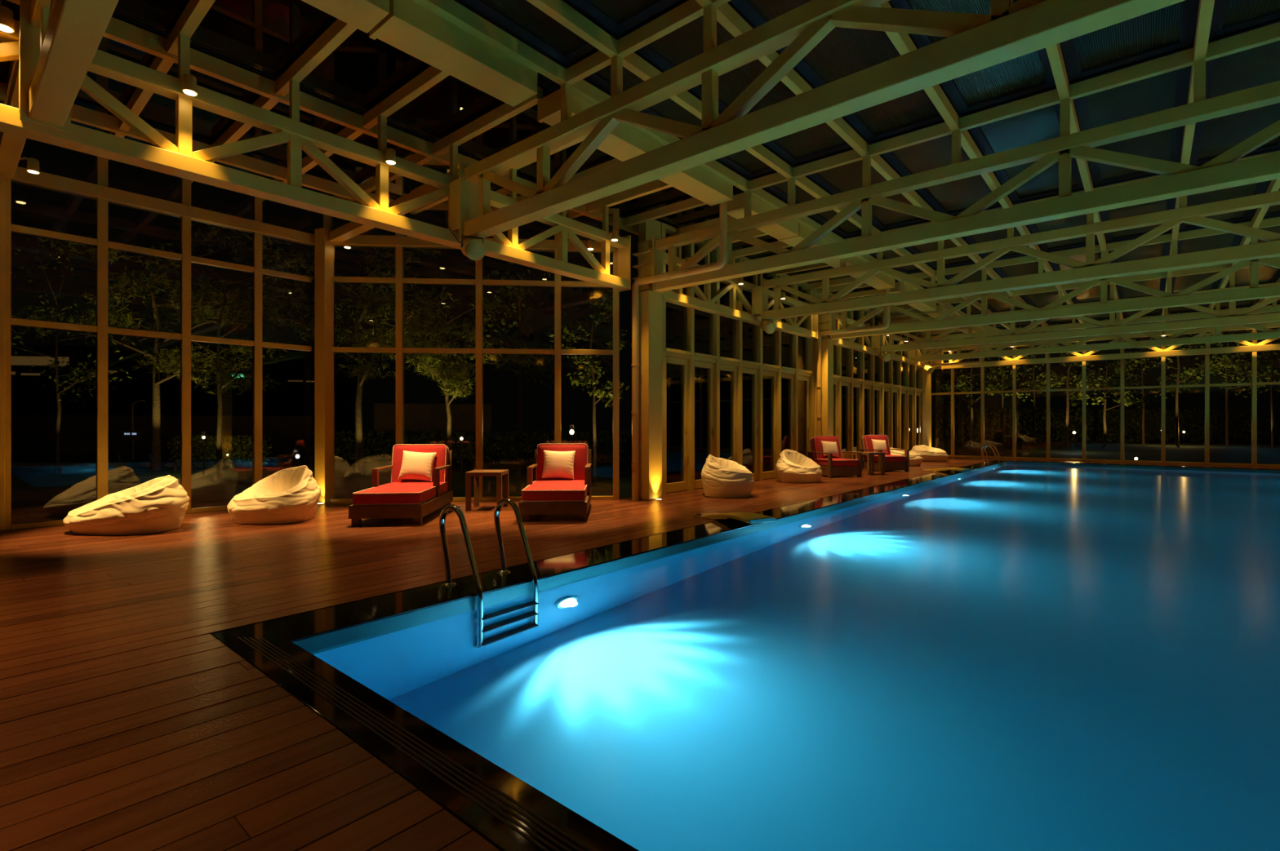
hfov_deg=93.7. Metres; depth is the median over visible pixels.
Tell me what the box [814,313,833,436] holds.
steel column
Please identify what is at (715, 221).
rafter
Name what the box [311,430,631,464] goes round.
hedge
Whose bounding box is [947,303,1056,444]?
leafy tree
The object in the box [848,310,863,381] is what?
window
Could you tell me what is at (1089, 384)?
leafy tree
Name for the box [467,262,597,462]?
leafy tree
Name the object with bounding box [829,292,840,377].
window
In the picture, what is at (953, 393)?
window
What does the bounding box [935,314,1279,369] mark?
roof truss
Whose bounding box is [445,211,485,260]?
speaker
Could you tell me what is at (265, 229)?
window
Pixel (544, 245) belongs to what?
window
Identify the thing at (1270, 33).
crossbeam
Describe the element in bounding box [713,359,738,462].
door
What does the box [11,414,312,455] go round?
wall
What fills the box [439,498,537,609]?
pool ladder
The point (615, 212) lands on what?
window
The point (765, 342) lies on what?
window
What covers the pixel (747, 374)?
door
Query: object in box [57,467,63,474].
spotlight
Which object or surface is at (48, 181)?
window
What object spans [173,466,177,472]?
spotlight
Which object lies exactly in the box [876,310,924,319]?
rafter
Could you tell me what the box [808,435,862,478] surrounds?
armchair
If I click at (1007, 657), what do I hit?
pool water
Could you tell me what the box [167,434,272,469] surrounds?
hedge
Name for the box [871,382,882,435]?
door
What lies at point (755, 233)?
rafter
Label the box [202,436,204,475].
garden lamp
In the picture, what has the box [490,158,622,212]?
rafter
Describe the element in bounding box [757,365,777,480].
door
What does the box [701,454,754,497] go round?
beanbag
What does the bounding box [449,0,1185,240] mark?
roof truss
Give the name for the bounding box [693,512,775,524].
spout
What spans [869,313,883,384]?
window
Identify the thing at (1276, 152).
crossbeam
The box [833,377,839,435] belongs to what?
door
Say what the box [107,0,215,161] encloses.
rafter
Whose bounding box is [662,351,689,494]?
door
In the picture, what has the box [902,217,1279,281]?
crossbeam
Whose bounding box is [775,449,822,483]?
beanbag
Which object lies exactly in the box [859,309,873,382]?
window
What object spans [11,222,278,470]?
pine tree
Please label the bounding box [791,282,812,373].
window
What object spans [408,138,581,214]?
rafter
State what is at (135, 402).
street lamp
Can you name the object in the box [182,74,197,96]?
spotlight
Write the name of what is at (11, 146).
tie beam
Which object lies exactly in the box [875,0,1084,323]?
roof beam
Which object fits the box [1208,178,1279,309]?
roof beam
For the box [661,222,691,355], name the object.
window
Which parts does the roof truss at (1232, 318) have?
plate, roof post, roof post, roof post, roof post, roof post, roof post, roof post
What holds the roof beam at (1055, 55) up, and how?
on the roof truss at (1260, 347)
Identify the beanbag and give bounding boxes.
[62,475,189,535]
[226,465,320,524]
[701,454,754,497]
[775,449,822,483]
[889,448,923,466]
[910,444,948,462]
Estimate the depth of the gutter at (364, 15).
4.59 m
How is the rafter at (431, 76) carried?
attached to the purlin at (117, 30)
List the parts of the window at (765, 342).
pane, pane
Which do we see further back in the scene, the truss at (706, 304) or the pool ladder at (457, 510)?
the truss at (706, 304)
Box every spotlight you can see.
[0,4,14,32]
[19,156,39,173]
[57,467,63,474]
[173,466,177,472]
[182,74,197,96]
[210,474,215,481]
[343,244,351,248]
[360,468,364,475]
[384,147,395,164]
[515,195,525,202]
[586,240,593,250]
[591,478,595,485]
[608,230,617,241]
[682,257,689,262]
[735,277,743,284]
[780,292,785,299]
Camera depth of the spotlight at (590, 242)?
9.54 m
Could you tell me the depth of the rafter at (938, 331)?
21.95 m
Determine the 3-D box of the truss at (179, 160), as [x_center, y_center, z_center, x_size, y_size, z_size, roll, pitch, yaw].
[-3.594,-2.768,5.628,0.260,1.225,10.364,0,0,40]
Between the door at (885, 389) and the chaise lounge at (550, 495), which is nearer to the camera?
the chaise lounge at (550, 495)
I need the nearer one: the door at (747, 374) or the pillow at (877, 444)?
the door at (747, 374)
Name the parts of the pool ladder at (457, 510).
rail, rail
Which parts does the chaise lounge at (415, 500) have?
leg, armrest, frame, leg, frame, armrest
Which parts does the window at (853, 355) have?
pane, pane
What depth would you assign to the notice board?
21.98 m
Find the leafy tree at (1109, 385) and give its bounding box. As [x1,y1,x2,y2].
[1058,346,1160,448]
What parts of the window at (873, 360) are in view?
pane, pane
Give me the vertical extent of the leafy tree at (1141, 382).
8.794 m
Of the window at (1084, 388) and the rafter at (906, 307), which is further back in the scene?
the window at (1084, 388)
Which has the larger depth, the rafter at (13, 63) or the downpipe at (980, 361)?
the downpipe at (980, 361)
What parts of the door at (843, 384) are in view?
pane, frame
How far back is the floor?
2.91 m
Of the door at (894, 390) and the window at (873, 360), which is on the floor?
the door at (894, 390)
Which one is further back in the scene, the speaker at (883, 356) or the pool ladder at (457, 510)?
the speaker at (883, 356)
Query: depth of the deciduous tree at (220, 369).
14.66 m
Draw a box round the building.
[11,344,358,444]
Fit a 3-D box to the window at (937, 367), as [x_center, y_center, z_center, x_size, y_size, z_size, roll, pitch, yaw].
[11.697,-1.160,23.447,0.870,4.720,0.150,0,0,40]
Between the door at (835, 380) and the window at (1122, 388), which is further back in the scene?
the window at (1122, 388)
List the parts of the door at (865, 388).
pane, frame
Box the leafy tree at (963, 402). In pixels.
[931,346,977,448]
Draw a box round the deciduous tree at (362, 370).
[220,231,461,472]
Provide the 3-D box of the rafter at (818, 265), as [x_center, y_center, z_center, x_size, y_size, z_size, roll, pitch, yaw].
[3.418,-3.435,13.121,2.150,0.130,0.080,0,0,40]
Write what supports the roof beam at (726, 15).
on the roof truss at (1260, 347)
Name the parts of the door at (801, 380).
pane, frame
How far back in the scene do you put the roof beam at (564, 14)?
5.80 m
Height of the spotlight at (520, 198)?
0.148 m
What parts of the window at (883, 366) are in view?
pane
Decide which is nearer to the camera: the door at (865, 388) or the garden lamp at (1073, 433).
the door at (865, 388)
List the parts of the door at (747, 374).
pane, frame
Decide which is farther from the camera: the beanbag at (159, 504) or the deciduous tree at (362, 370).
the deciduous tree at (362, 370)
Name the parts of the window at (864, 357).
pane, pane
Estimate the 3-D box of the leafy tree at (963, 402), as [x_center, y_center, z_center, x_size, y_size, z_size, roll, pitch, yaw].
[17.657,-1.772,36.022,4.318,6.428,3.351,0,0,17]
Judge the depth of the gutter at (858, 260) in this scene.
11.89 m
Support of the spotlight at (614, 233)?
attached to the truss at (179, 160)
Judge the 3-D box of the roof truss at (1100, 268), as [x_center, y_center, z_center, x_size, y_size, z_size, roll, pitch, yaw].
[7.774,-2.768,7.988,14.092,1.225,0.260,0,0,40]
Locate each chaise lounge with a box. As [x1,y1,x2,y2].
[348,444,453,525]
[518,444,591,521]
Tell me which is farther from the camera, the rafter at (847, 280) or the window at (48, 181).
the rafter at (847, 280)
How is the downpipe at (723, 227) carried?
on the floor
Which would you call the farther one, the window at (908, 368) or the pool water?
the window at (908, 368)
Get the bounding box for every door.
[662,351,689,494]
[687,355,715,490]
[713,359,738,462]
[736,362,759,480]
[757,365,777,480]
[774,368,795,478]
[793,371,810,457]
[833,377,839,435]
[837,377,851,458]
[849,379,862,459]
[860,382,872,460]
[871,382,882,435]
[880,384,891,445]
[889,386,899,448]
[897,387,907,449]
[906,388,915,451]
[913,389,921,446]
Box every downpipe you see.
[631,202,728,500]
[816,288,890,435]
[930,344,983,366]
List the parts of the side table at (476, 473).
leg, leg, leg, leg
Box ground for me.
[11,432,1279,524]
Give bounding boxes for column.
[0,173,4,531]
[314,227,334,503]
[632,240,662,500]
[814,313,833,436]
[929,373,931,447]
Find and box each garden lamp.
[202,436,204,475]
[295,454,299,466]
[460,437,462,482]
[569,430,573,444]
[1072,431,1075,452]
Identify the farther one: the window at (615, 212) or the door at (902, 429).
the door at (902, 429)
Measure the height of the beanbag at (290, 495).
0.677 m
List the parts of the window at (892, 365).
pane, pane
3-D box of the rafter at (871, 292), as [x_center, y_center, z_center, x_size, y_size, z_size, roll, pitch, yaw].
[5.668,-3.435,15.776,2.150,0.130,0.080,0,0,40]
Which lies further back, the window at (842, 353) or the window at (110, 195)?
the window at (842, 353)
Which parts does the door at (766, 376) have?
pane, frame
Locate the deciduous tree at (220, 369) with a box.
[47,248,313,478]
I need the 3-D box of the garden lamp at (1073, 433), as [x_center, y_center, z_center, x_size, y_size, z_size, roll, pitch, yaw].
[21.706,0.804,30.000,0.130,1.032,0.127,0,0,40]
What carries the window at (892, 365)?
on the door at (894, 390)
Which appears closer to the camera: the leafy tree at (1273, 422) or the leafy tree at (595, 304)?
the leafy tree at (595, 304)
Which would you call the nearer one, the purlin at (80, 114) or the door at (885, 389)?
the purlin at (80, 114)
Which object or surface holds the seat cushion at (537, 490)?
on the chaise lounge at (550, 495)
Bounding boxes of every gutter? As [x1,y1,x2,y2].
[301,0,389,33]
[537,88,667,161]
[657,164,736,205]
[724,192,801,239]
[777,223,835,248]
[822,255,868,278]
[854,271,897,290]
[882,281,916,293]
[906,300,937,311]
[924,304,955,318]
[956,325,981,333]
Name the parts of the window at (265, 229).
pane, pane, pane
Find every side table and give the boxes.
[465,470,508,511]
[862,452,884,475]
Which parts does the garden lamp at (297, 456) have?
stem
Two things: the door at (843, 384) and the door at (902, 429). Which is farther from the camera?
the door at (902, 429)
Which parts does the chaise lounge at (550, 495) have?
leg, armrest, frame, frame, leg, armrest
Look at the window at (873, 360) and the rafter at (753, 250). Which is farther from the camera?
the window at (873, 360)
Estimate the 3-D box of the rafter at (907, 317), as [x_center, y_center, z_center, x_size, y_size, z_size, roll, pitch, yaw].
[8.578,-3.435,19.209,2.150,0.130,0.080,0,0,40]
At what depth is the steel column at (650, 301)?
9.70 m
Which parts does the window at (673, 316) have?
pane, pane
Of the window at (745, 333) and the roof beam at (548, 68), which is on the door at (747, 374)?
the window at (745, 333)
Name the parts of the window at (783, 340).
pane, pane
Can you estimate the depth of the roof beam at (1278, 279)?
16.07 m
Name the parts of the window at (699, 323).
pane, pane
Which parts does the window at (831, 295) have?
pane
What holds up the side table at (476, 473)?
on the floor
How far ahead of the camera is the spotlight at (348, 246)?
9.39 m
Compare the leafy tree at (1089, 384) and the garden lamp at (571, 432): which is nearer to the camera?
the garden lamp at (571, 432)
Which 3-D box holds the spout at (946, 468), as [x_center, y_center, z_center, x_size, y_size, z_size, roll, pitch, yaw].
[7.939,1.141,15.590,0.400,0.117,1.165,0,0,-30]
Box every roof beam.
[422,0,992,331]
[526,0,1009,329]
[695,0,1048,326]
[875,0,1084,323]
[1045,43,1124,319]
[1161,0,1214,315]
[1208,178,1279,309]
[1257,277,1279,303]
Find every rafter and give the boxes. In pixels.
[1,59,17,105]
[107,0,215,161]
[191,18,356,183]
[262,65,448,201]
[337,85,542,202]
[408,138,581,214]
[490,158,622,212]
[567,179,671,218]
[619,197,706,229]
[671,215,737,235]
[699,228,768,248]
[732,240,791,257]
[768,262,830,276]
[804,276,855,290]
[817,283,870,293]
[838,288,884,300]
[866,305,915,314]
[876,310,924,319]
[889,314,933,322]
[898,318,934,322]
[918,328,959,335]
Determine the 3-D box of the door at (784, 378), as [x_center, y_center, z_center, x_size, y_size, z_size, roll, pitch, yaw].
[3.370,-0.050,14.061,0.200,2.500,0.862,0,0,40]
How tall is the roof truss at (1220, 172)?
1.225 m
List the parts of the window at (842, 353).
pane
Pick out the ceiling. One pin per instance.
(268, 36)
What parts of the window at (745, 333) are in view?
pane, pane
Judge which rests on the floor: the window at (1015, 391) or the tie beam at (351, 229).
the window at (1015, 391)
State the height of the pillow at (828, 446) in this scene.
0.399 m
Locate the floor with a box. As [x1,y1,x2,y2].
[0,457,1279,850]
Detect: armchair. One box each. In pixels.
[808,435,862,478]
[859,435,909,471]
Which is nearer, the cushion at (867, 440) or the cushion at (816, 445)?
the cushion at (816, 445)
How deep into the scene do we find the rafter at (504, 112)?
6.95 m
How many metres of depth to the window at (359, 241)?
9.39 m
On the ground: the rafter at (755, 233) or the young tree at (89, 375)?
the young tree at (89, 375)
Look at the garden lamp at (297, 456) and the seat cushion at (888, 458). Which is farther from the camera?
the seat cushion at (888, 458)
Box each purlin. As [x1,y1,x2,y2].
[0,82,395,203]
[6,0,638,235]
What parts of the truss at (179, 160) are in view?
roof post, roof post, roof post, roof post, roof post, roof post, roof post, plate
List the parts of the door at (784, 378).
pane, frame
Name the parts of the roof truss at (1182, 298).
plate, roof post, roof post, roof post, roof post, roof post, roof post, roof post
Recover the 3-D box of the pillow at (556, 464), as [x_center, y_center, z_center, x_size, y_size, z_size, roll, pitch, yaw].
[-1.194,0.572,8.817,0.480,0.416,0.224,0,0,-2]
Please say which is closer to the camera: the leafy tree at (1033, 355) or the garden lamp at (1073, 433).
the garden lamp at (1073, 433)
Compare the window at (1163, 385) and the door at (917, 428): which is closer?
the window at (1163, 385)
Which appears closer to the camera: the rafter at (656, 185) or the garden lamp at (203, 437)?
the rafter at (656, 185)
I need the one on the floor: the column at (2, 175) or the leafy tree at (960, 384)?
the column at (2, 175)
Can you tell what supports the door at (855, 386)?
on the floor
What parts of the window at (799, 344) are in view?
pane, pane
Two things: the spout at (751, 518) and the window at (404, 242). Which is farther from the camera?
the window at (404, 242)
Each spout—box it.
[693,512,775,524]
[920,467,972,471]
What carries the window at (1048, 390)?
on the floor
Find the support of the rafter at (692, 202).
attached to the purlin at (117, 30)
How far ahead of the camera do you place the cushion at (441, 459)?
8.60 m
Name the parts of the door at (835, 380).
pane, frame, frame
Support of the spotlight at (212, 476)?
on the ground
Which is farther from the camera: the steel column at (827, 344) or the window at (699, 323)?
the steel column at (827, 344)
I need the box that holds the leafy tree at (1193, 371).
[1105,307,1259,446]
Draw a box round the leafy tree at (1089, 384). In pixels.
[1018,321,1119,448]
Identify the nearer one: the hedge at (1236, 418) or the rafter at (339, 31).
the rafter at (339, 31)
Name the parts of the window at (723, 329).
pane, pane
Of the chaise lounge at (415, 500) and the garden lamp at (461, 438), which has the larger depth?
the garden lamp at (461, 438)
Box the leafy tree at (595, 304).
[547,287,631,482]
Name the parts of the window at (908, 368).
pane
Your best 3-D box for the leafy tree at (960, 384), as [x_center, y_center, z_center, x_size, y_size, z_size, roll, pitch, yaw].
[21.277,-1.954,38.169,4.123,6.792,3.867,0,0,12]
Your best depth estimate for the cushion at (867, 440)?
16.25 m
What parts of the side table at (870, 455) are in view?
leg, leg, leg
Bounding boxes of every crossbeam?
[566,0,730,84]
[748,22,1279,191]
[844,150,1279,240]
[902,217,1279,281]
[942,257,1279,304]
[1002,304,1279,330]
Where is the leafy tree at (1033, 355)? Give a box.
[988,302,1088,444]
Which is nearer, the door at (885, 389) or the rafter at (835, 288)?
the rafter at (835, 288)
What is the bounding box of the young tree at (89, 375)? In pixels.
[11,237,137,472]
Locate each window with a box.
[4,166,102,530]
[96,155,186,500]
[180,177,258,513]
[252,195,314,485]
[323,200,398,502]
[395,203,475,501]
[475,205,557,501]
[554,208,619,500]
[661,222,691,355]
[686,240,717,359]
[711,245,740,362]
[735,256,760,365]
[755,271,779,368]
[774,274,796,371]
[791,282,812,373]
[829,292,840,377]
[835,299,852,379]
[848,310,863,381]
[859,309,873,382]
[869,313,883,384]
[879,317,892,386]
[888,321,900,387]
[897,333,908,388]
[904,332,915,389]
[911,331,922,391]
[930,334,951,457]
[951,333,981,457]
[981,344,1012,458]
[1012,346,1046,459]
[1046,331,1082,461]
[1082,328,1119,462]
[1120,333,1161,463]
[1160,321,1204,464]
[1204,318,1252,466]
[1251,314,1279,466]
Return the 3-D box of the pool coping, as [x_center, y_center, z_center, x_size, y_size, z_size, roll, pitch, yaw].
[8.675,1.268,8.895,9.965,0.144,22.710,0,0,40]
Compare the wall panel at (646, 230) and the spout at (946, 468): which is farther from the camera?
the spout at (946, 468)
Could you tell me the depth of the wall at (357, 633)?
5.07 m
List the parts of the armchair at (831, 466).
frame, armrest, frame, armrest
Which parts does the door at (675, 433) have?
pane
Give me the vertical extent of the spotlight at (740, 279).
0.148 m
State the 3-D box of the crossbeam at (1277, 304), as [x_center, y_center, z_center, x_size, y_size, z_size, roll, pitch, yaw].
[17.531,-3.436,18.227,11.900,0.128,0.070,0,0,40]
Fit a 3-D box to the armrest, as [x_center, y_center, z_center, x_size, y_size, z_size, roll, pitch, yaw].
[5.586,0.950,15.872,0.420,0.500,0.420,0,0,30]
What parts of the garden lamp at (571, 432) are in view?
stem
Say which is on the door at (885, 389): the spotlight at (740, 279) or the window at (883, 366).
the window at (883, 366)
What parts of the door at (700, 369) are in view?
pane, frame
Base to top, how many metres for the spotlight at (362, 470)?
0.160 m
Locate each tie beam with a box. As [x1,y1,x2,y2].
[0,59,26,177]
[328,184,440,242]
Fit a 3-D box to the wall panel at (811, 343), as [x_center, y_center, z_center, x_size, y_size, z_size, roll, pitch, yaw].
[4.546,-1.160,15.449,0.160,4.720,0.850,0,0,40]
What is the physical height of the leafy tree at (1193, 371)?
10.470 m
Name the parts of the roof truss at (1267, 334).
plate, roof post, roof post, roof post, roof post, roof post, roof post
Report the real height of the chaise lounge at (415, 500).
0.930 m
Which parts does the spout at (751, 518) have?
plate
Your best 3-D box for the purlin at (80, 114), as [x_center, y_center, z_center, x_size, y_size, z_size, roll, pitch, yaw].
[-6.391,-3.417,6.301,0.080,0.155,8.150,0,0,40]
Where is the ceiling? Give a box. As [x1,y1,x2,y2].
[0,0,1279,335]
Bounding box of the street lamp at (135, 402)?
[130,400,145,460]
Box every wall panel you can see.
[638,219,661,242]
[807,288,822,451]
[919,334,929,446]
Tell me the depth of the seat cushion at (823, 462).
13.97 m
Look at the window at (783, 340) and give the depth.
14.06 m
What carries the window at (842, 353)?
on the door at (843, 384)
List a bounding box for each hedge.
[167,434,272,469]
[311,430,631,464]
[931,407,1279,442]
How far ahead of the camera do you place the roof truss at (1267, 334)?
17.06 m
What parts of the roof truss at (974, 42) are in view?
plate, roof post, roof post, roof post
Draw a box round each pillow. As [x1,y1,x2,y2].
[397,450,436,481]
[542,450,575,479]
[821,440,839,457]
[871,439,888,453]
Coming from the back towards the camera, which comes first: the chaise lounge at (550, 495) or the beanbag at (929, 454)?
the beanbag at (929, 454)
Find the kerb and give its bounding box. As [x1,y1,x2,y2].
[11,462,252,467]
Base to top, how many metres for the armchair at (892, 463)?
0.948 m
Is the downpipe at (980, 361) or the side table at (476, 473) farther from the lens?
the downpipe at (980, 361)
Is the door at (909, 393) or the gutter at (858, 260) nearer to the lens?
the gutter at (858, 260)
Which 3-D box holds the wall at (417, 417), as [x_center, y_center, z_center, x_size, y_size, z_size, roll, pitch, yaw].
[-8.399,0.220,24.500,4.534,2.200,0.300,0,0,-13]
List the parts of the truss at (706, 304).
roof post, roof post, roof post, roof post, roof post, plate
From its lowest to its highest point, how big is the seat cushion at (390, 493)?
0.165 m
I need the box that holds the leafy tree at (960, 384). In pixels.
[938,349,1017,446]
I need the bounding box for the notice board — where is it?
[121,431,140,462]
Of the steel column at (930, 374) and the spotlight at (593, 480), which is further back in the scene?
the steel column at (930, 374)
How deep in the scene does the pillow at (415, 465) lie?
8.45 m
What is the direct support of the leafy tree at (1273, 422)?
on the ground
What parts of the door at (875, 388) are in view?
pane, frame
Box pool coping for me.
[211,460,1279,850]
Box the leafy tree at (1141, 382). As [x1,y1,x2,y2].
[1102,328,1200,444]
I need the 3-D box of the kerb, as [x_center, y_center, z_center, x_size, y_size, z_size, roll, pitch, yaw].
[-16.899,1.260,19.250,8.807,0.140,0.250,0,0,-3]
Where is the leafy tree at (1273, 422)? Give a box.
[1204,328,1279,448]
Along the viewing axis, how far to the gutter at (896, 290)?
14.29 m
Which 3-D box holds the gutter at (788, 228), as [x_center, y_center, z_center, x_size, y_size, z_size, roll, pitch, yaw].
[1.953,-3.276,9.439,0.445,0.237,1.743,0,0,40]
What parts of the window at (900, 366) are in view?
pane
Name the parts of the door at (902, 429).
pane, frame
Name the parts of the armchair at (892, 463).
frame, armrest, frame, armrest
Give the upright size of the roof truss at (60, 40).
1.225 m
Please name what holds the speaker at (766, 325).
attached to the roof truss at (1100, 268)
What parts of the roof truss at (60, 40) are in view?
plate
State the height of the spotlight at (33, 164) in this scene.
0.148 m
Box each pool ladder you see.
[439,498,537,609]
[981,444,1003,466]
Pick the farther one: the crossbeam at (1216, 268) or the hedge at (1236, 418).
the hedge at (1236, 418)
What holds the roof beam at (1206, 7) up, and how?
on the roof truss at (1260, 347)
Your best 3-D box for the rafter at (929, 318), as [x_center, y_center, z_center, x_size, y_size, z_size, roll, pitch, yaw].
[9.160,-3.435,19.895,2.150,0.130,0.080,0,0,40]
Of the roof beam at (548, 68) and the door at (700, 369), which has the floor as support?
the door at (700, 369)
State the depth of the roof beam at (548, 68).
5.81 m
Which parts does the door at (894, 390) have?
pane, frame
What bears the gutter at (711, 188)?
attached to the roof beam at (548, 68)
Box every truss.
[0,19,631,291]
[18,0,118,133]
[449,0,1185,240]
[642,57,1279,293]
[662,246,817,339]
[751,191,1279,320]
[826,227,1279,340]
[829,300,934,369]
[871,271,1279,352]
[907,301,1279,363]
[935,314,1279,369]
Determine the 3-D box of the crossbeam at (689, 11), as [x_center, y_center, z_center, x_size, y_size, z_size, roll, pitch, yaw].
[3.838,-3.436,2.069,11.900,0.128,0.070,0,0,40]
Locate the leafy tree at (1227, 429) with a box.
[1183,301,1279,445]
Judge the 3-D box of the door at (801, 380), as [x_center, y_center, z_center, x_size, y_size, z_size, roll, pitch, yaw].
[3.927,-0.050,14.719,0.200,2.500,0.862,0,0,40]
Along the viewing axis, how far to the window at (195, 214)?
8.19 m
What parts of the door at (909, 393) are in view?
pane, frame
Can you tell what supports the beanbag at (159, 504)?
on the floor
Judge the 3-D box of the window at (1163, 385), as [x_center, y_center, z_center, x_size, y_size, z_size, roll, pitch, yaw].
[17.083,-1.160,18.882,1.030,4.720,0.150,0,0,40]
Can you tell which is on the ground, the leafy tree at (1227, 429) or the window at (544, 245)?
the leafy tree at (1227, 429)
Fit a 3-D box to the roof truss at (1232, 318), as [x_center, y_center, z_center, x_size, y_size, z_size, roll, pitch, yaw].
[12.338,-2.768,13.374,14.092,1.225,0.260,0,0,40]
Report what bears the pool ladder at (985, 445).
attached to the pool coping
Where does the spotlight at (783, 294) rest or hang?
attached to the truss at (706, 304)
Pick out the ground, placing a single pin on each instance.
(37, 494)
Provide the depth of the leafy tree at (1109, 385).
35.91 m
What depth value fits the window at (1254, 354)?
17.81 m
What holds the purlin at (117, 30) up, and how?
attached to the ceiling
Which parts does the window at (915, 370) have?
pane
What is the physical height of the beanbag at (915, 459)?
0.532 m
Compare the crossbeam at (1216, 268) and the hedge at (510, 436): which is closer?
the crossbeam at (1216, 268)
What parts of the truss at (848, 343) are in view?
roof post, roof post, roof post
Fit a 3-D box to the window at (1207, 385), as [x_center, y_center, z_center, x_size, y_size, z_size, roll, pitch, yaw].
[17.861,-1.160,18.223,1.030,4.720,0.150,0,0,40]
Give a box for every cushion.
[352,482,447,504]
[391,445,448,483]
[521,480,586,501]
[537,444,586,480]
[811,436,841,459]
[813,457,858,466]
[862,435,890,455]
[865,454,906,462]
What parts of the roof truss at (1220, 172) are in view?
plate, roof post, roof post, roof post, roof post, roof post, roof post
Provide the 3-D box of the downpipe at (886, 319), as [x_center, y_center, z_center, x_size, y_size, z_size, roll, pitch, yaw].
[5.124,-0.985,14.507,1.788,4.370,0.128,0,0,40]
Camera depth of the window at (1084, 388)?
20.45 m
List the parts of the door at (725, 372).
pane, frame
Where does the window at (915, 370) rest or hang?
on the door at (917, 428)
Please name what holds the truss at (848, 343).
on the steel column at (930, 374)
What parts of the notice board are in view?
post, panel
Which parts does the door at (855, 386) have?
pane, frame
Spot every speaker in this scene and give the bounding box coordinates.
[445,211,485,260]
[752,305,775,333]
[873,343,890,362]
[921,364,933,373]
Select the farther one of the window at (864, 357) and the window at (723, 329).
the window at (864, 357)
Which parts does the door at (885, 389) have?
pane, frame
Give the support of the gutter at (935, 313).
attached to the roof beam at (548, 68)
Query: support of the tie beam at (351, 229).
attached to the column at (324, 251)
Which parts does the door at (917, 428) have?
pane, frame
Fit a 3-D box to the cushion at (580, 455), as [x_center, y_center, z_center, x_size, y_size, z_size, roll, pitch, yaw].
[-1.155,0.589,8.934,0.750,0.625,0.169,0,-12,-3]
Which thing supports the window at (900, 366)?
on the door at (902, 429)
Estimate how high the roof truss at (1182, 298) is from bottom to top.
1.225 m
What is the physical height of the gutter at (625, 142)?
0.237 m
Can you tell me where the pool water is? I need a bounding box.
[310,463,1279,850]
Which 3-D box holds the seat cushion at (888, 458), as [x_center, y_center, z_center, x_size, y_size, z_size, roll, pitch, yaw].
[6.527,0.864,15.969,0.730,0.168,0.760,0,0,-16]
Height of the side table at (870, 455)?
0.540 m
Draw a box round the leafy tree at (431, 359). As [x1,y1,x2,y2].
[336,278,543,472]
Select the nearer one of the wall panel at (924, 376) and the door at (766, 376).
the door at (766, 376)
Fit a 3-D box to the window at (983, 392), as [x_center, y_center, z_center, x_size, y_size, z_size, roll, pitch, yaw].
[13.193,-1.160,22.180,1.030,4.720,0.150,0,0,40]
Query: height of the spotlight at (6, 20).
0.148 m
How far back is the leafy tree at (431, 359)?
16.46 m
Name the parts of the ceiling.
roof panel, roof panel, roof panel, roof panel, roof panel, roof panel, roof panel, gasket frame, roof panel, roof panel, roof panel, roof panel, roof panel, roof panel, roof panel, roof panel, roof panel, roof panel, roof panel, roof panel, roof panel, roof panel, roof panel, roof panel, roof panel, roof panel, roof panel, roof panel, roof panel, roof panel, roof panel, roof panel, roof panel, roof panel, roof panel, roof panel, roof panel, roof panel, roof panel, roof panel, roof panel, roof panel, roof panel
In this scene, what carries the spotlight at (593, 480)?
on the ground
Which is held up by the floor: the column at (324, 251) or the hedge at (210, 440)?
the column at (324, 251)
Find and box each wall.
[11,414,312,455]
[293,461,1279,653]
[373,403,491,458]
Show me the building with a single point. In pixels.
(292, 397)
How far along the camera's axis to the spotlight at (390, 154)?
6.39 m
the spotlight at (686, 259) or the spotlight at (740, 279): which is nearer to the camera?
the spotlight at (686, 259)
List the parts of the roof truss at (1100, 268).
plate, roof post, roof post, roof post, roof post, roof post, roof post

